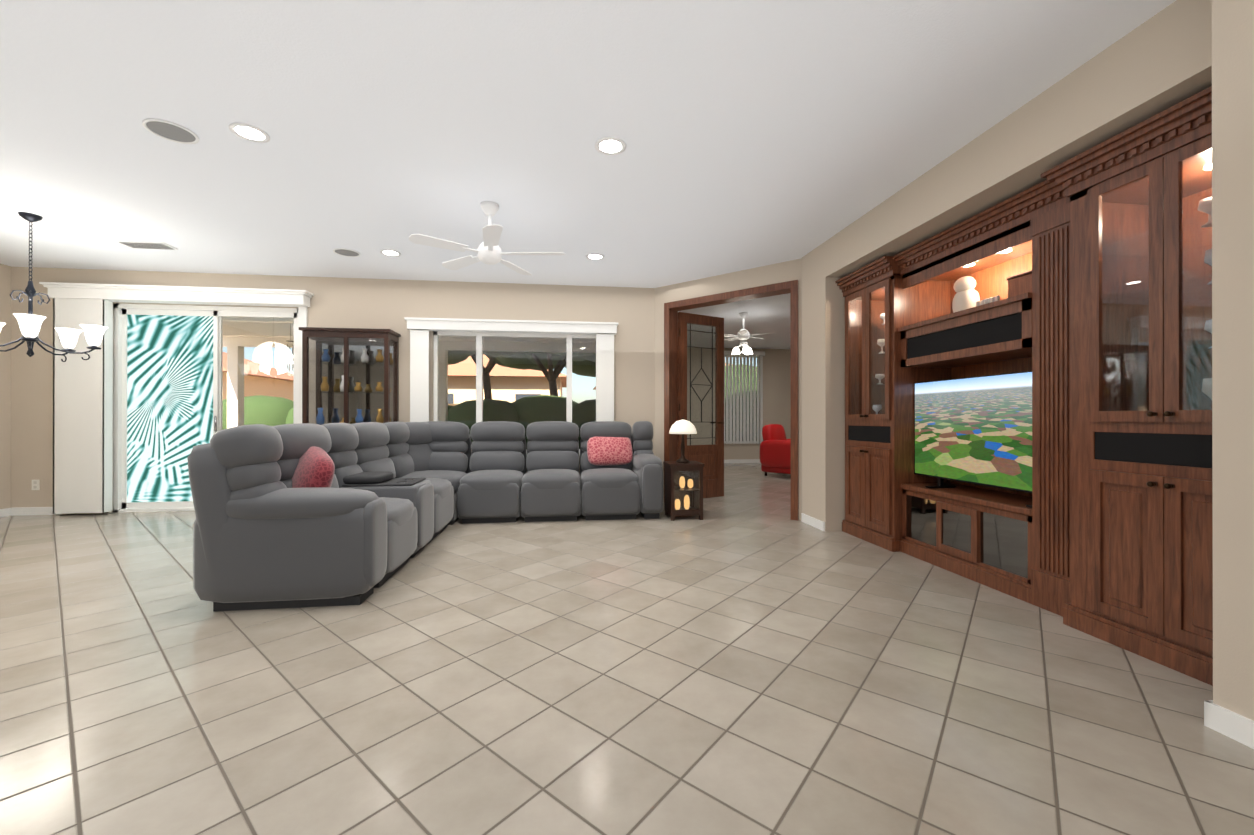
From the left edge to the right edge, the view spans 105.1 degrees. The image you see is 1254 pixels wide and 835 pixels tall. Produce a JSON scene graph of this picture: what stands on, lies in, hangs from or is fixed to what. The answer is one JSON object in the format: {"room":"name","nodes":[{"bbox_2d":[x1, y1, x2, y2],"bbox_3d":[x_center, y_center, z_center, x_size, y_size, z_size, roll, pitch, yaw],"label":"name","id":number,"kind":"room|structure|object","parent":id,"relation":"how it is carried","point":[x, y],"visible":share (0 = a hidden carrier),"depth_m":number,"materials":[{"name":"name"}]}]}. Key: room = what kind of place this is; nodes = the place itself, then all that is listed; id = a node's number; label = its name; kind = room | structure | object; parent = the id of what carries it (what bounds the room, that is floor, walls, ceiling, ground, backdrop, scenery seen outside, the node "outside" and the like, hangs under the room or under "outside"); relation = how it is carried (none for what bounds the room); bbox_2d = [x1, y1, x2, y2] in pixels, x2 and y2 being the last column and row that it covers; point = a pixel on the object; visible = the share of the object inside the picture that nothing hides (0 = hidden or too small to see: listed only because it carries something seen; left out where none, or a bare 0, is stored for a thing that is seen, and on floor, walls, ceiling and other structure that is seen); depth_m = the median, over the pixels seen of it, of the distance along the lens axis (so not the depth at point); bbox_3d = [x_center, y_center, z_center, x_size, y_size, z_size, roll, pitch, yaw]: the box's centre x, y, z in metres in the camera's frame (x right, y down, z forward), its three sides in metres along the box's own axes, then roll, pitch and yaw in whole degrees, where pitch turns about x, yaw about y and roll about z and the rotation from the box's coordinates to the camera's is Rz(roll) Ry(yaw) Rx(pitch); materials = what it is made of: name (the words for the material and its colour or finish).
{"room":"living room","nodes":[
{"label":"living room","id":0,"kind":"room"},
{"bbox_2d":[0,264,10,508],"bbox_3d":[-6.267,-0.297,0.797,0.160,2.720,8.950,0,0,-7],"label":"wall","id":1,"kind":"structure","parent":0,"point":[5,395],"depth_m":5.20,"materials":[{"name":"beige paint"}]},
{"bbox_2d":[0,508,10,516],"bbox_3d":[-6.193,1.020,0.905,0.014,0.085,8.750,0,0,-7],"label":"baseboard","id":2,"kind":"structure","parent":1,"relation":"attached to","point":[5,512],"depth_m":5.18,"materials":[{"name":"white wood"}]},
{"bbox_2d":[11,267,654,513],"bbox_3d":[-3.206,-0.290,5.763,7.450,2.720,0.160,0,0,-7],"label":"wall","id":3,"kind":"structure","parent":0,"point":[365,303],"depth_m":5.71,"materials":[{"name":"beige paint"}]},
{"bbox_2d":[11,507,59,515],"bbox_3d":[-6.475,1.027,5.271,0.460,0.085,0.014,0,0,-7],"label":"baseboard","id":4,"kind":"structure","parent":3,"relation":"attached to","point":[17,510],"depth_m":5.26,"materials":[{"name":"white"}]},
{"bbox_2d":[32,480,39,489],"bbox_3d":[-6.496,0.739,5.271,0.075,0.115,0.008,0,0,-7],"label":"outlet","id":5,"kind":"object","parent":3,"relation":"attached to","point":[35,484],"visible":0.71,"depth_m":5.26,"materials":[{"name":"white plastic"}]},
{"bbox_2d":[39,282,313,306],"bbox_3d":[-4.966,-1.368,5.370,2.640,0.155,0.186,0,0,-7],"label":"valance","id":6,"kind":"object","parent":3,"relation":"attached to","point":[198,295],"visible":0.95,"depth_m":5.32,"materials":[{"name":"white wood"}]},
{"bbox_2d":[53,298,112,513],"bbox_3d":[-5.966,-0.126,5.267,0.490,2.330,0.100,0,0,-7],"label":"blind stack","id":7,"kind":"object","parent":6,"relation":"hanging from","point":[82,436],"visible":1,"depth_m":5.22,"materials":[{"name":"white"}]},
{"bbox_2d":[113,303,297,511],"bbox_3d":[-4.819,-0.108,5.571,1.974,2.357,0.087,0,0,-7],"label":"sliding door","id":8,"kind":"structure","parent":3,"relation":"in","point":[168,389],"depth_m":5.53,"materials":[{"name":"white"}]},
{"bbox_2d":[298,307,306,423],"bbox_3d":[-3.783,-0.108,5.601,0.090,2.357,0.019,0,0,-7],"label":"door frame","id":9,"kind":"structure","parent":3,"relation":"attached to","point":[302,316],"depth_m":5.59,"materials":[{"name":"white wood"}]},
{"bbox_2d":[404,317,617,334],"bbox_3d":[-1.360,-1.105,5.828,2.510,0.130,0.156,0,0,-7],"label":"window valance","id":10,"kind":"object","parent":3,"relation":"attached to","point":[503,326],"visible":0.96,"depth_m":5.77,"materials":[{"name":"white wood"}]},
{"bbox_2d":[410,330,613,421],"bbox_3d":[-1.361,-0.260,5.837,2.412,1.540,0.087,0,0,-7],"label":"blind stack","id":11,"kind":"object","parent":10,"relation":"hanging from","point":[419,375],"visible":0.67,"depth_m":5.67,"materials":[{"name":"white fabric"}]},
{"bbox_2d":[433,331,595,453],"bbox_3d":[-1.275,-0.299,5.996,2.174,1.494,0.070,0,0,-7],"label":"window","id":12,"kind":"structure","parent":3,"relation":"in","point":[479,336],"depth_m":5.94,"materials":[{"name":"white"}]},
{"bbox_2d":[0,0,1175,348],"bbox_3d":[-0.172,-1.727,4.244,13.600,0.150,14.300,0,0,-7],"label":"ceiling","id":13,"kind":"structure","parent":0,"point":[758,132],"depth_m":2.70,"materials":[{"name":"white paint"}]},
{"bbox_2d":[0,212,107,361],"bbox_3d":[-4.885,-1.069,3.935,0.842,1.165,0.838,0,0,-7],"label":"chandelier","id":14,"kind":"object","parent":13,"relation":"hanging from","point":[30,323],"visible":1,"depth_m":3.92,"materials":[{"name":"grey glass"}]},
{"bbox_2d":[115,240,177,249],"bbox_3d":[-4.576,-1.641,4.579,0.400,0.019,0.180,0,0,-7],"label":"ceiling vent","id":15,"kind":"object","parent":13,"relation":"in","point":[147,244],"visible":1,"depth_m":4.55,"materials":[{"name":"white plastic"}]},
{"bbox_2d":[142,118,198,143],"bbox_3d":[-2.625,-1.650,2.765,0.246,0.007,0.247,0,0,-7],"label":"ceiling speaker","id":16,"kind":"object","parent":13,"relation":"attached to","point":[170,131],"depth_m":2.77,"materials":[{"name":"white plastic"}]},
{"bbox_2d":[229,123,269,142],"bbox_3d":[-2.190,-1.651,2.787,0.188,0.006,0.188,0,0,-34],"label":"recessed light","id":17,"kind":"object","parent":13,"relation":"in","point":[248,132],"depth_m":2.78,"materials":[{"name":"white plastic"}]},
{"bbox_2d":[333,248,360,256],"bbox_3d":[-2.794,-1.647,4.785,0.237,0.007,0.243,0,0,-7],"label":"ceiling speaker","id":18,"kind":"object","parent":13,"relation":"attached to","point":[340,251],"depth_m":4.79,"materials":[{"name":"white plastic"}]},
{"bbox_2d":[380,249,400,255],"bbox_3d":[-2.368,-1.648,4.810,0.188,0.006,0.188,0,0,38],"label":"recessed light","id":19,"kind":"object","parent":13,"relation":"in","point":[387,252],"depth_m":4.79,"materials":[{"name":"white plastic"}]},
{"bbox_2d":[409,201,564,274],"bbox_3d":[-1.035,-1.425,3.716,1.103,0.454,1.112,0,0,-7],"label":"ceiling fan","id":20,"kind":"object","parent":13,"relation":"hanging from","point":[489,251],"visible":1,"depth_m":3.67,"materials":[{"name":"white plastic"}]},
{"bbox_2d":[586,253,603,259],"bbox_3d":[-0.326,-1.648,4.921,0.188,0.006,0.188,0,0,-16],"label":"recessed light","id":21,"kind":"object","parent":13,"relation":"in","point":[594,256],"depth_m":4.91,"materials":[{"name":"white plastic"}]},
{"bbox_2d":[595,137,625,154],"bbox_3d":[-0.101,-1.651,2.923,0.188,0.006,0.188,0,0,38],"label":"recessed light","id":22,"kind":"object","parent":13,"relation":"in","point":[604,145],"depth_m":2.92,"materials":[{"name":"white plastic"}]},
{"bbox_2d":[713,312,768,354],"bbox_3d":[1.806,-1.325,7.569,0.937,0.641,0.954,0,0,-7],"label":"ceiling fan","id":23,"kind":"object","parent":13,"relation":"hanging from","point":[743,334],"visible":0.96,"depth_m":7.52,"materials":[{"name":"white plastic"}]},
{"bbox_2d":[0,463,1253,834],"bbox_3d":[-0.172,1.128,4.240,13.600,0.120,14.300,0,0,-7],"label":"floor","id":24,"kind":"structure","parent":0,"point":[746,655],"depth_m":1.82,"materials":[{"name":"beige tile"}]},
{"bbox_2d":[299,327,400,424],"bbox_3d":[-3.147,0.040,5.490,0.950,2.060,0.355,0,0,-7],"label":"curio cabinet","id":25,"kind":"object","parent":24,"relation":"on","point":[357,375],"visible":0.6,"depth_m":5.57,"materials":[{"name":"brown wood"}]},
{"bbox_2d":[187,421,662,610],"bbox_3d":[-1.064,0.555,4.277,3.110,1.027,3.080,0,0,-7],"label":"sectional sofa","id":26,"kind":"object","parent":24,"relation":"on","point":[300,515],"visible":1,"depth_m":3.25,"materials":[{"name":"grey fabric"}]},
{"bbox_2d":[663,417,704,520],"bbox_3d":[0.606,0.533,5.163,0.364,1.072,0.364,0,0,-7],"label":"end table","id":27,"kind":"object","parent":24,"relation":"on","point":[683,485],"visible":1,"depth_m":5.09,"materials":[{"name":"brown wood"}]},
{"bbox_2d":[669,417,696,462],"bbox_3d":[0.603,0.240,5.183,0.300,0.486,0.295,0,0,-7],"label":"table lamp","id":28,"kind":"object","parent":27,"relation":"on","point":[682,427],"depth_m":5.11,"materials":[{"name":"white glass"}]},
{"bbox_2d":[760,424,790,475],"bbox_3d":[3.024,0.600,8.882,0.960,0.950,0.919,0,0,-42],"label":"armchair","id":29,"kind":"object","parent":24,"relation":"on","point":[775,450],"visible":0.62,"depth_m":8.67,"materials":[{"name":"red leather"}]},
{"bbox_2d":[835,86,1212,685],"bbox_3d":[2.414,-0.109,3.177,0.615,2.350,2.875,0,0,-7],"label":"entertainment center","id":30,"kind":"object","parent":24,"relation":"on","point":[1028,395],"visible":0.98,"depth_m":2.55,"materials":[{"name":"brown wood"}]},
{"bbox_2d":[655,258,801,519],"bbox_3d":[1.171,-0.290,5.576,2.001,2.720,0.150,0,0,38],"label":"wall","id":31,"kind":"structure","parent":0,"point":[791,270],"depth_m":5.60,"materials":[{"name":"beige paint"}]},
{"bbox_2d":[678,312,723,497],"bbox_3d":[0.976,-0.141,6.313,0.694,2.400,0.372,0,0,-7],"label":"door leaf","id":32,"kind":"structure","parent":31,"relation":"in","point":[710,456],"depth_m":6.32,"materials":[{"name":"brown wood"}]},
{"bbox_2d":[664,280,798,520],"bbox_3d":[1.179,-0.180,5.570,1.660,2.500,0.200,0,0,38],"label":"door frame","id":33,"kind":"structure","parent":31,"relation":"attached to","point":[671,309],"depth_m":5.52,"materials":[{"name":"brown wood"}]},
{"bbox_2d":[687,347,790,459],"bbox_3d":[2.542,-0.281,11.457,5.650,2.720,0.160,0,0,-7],"label":"wall","id":34,"kind":"structure","parent":0,"point":[776,386],"depth_m":11.47,"materials":[{"name":"beige paint"}]},
{"bbox_2d":[725,355,759,442],"bbox_3d":[2.672,-0.436,11.464,1.004,2.084,0.060,0,0,-7],"label":"window","id":35,"kind":"structure","parent":34,"relation":"in","point":[749,398],"depth_m":11.49,"materials":[{"name":"white"}]},
{"bbox_2d":[724,351,764,443],"bbox_3d":[2.688,-0.471,11.332,1.150,2.180,0.115,0,0,-7],"label":"vertical blind","id":36,"kind":"object","parent":35,"relation":"attached to","point":[729,354],"visible":0.83,"depth_m":11.33,"materials":[{"name":"white fabric"}]},
{"bbox_2d":[724,459,760,462],"bbox_3d":[2.577,1.036,11.372,5.400,0.085,0.014,0,0,-7],"label":"baseboard","id":37,"kind":"structure","parent":34,"relation":"attached to","point":[730,460],"depth_m":11.39,"materials":[{"name":"white"}]},
{"bbox_2d":[802,0,1211,530],"bbox_3d":[2.379,-0.293,3.362,0.750,2.720,3.310,0,0,-7],"label":"wall","id":38,"kind":"structure","parent":0,"point":[1159,62],"depth_m":2.83,"materials":[{"name":"beige paint"}]},
{"bbox_2d":[801,513,824,530],"bbox_3d":[1.827,1.026,4.723,0.014,0.085,0.430,0,0,-7],"label":"baseboard","id":39,"kind":"structure","parent":38,"relation":"attached to","point":[809,520],"depth_m":4.69,"materials":[{"name":"white wood"}]},
{"bbox_2d":[1212,0,1253,720],"bbox_3d":[2.736,-0.299,-0.357,0.950,2.720,4.160,0,0,-7],"label":"wall","id":40,"kind":"structure","parent":0,"point":[1233,314],"depth_m":1.60,"materials":[{"name":"beige paint"}]},
{"bbox_2d":[1204,700,1253,748],"bbox_3d":[2.254,1.018,-0.386,0.014,0.085,4.124,0,0,-7],"label":"baseboard","id":41,"kind":"structure","parent":40,"relation":"attached to","point":[1230,723],"depth_m":1.60,"materials":[{"name":"white"}]},
{"label":"outside","id":42,"kind":"structure","parent":0,"visible":0},
{"bbox_3d":[-3.894,1.185,32.855,60.000,0.135,53.790,0,0,-7],"label":"ground","id":43,"kind":"structure","parent":42,"visible":0},
{"bbox_2d":[223,352,292,400],"bbox_3d":[-21.829,-1.238,23.040,10.000,4.731,8.000,0,0,-7],"label":"house","id":44,"kind":"structure","parent":43,"relation":"on","point":[289,384],"depth_m":23.11,"materials":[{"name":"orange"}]},
{"bbox_2d":[223,317,595,427],"bbox_3d":[-3.668,-0.267,7.676,7.500,2.720,3.730,0,0,-7],"label":"patio cover","id":45,"kind":"object","parent":43,"relation":"on","point":[253,322],"depth_m":8.90,"materials":[{"name":"white"}]},
{"bbox_2d":[286,323,293,372],"bbox_3d":[-4.769,-1.003,6.801,0.095,0.750,0.100,0,0,-7],"label":"wind chime","id":46,"kind":"object","parent":45,"relation":"hanging from","point":[289,353],"depth_m":6.80,"materials":[{"name":"grey metal"}]},
{"bbox_2d":[223,350,756,449],"bbox_3d":[-3.391,-1.613,15.453,16.809,5.479,9.180,0,0,-7],"label":"greenery","id":47,"kind":"object","parent":43,"relation":"on","point":[462,412],"depth_m":11.84,"materials":[{"name":"green plant"}]},
{"bbox_2d":[448,354,565,403],"bbox_3d":[-9.049,-1.234,25.620,12.000,4.731,8.000,0,0,-7],"label":"house","id":48,"kind":"structure","parent":43,"relation":"on","point":[468,382],"depth_m":22.51,"materials":[{"name":"beige"}]}
]}

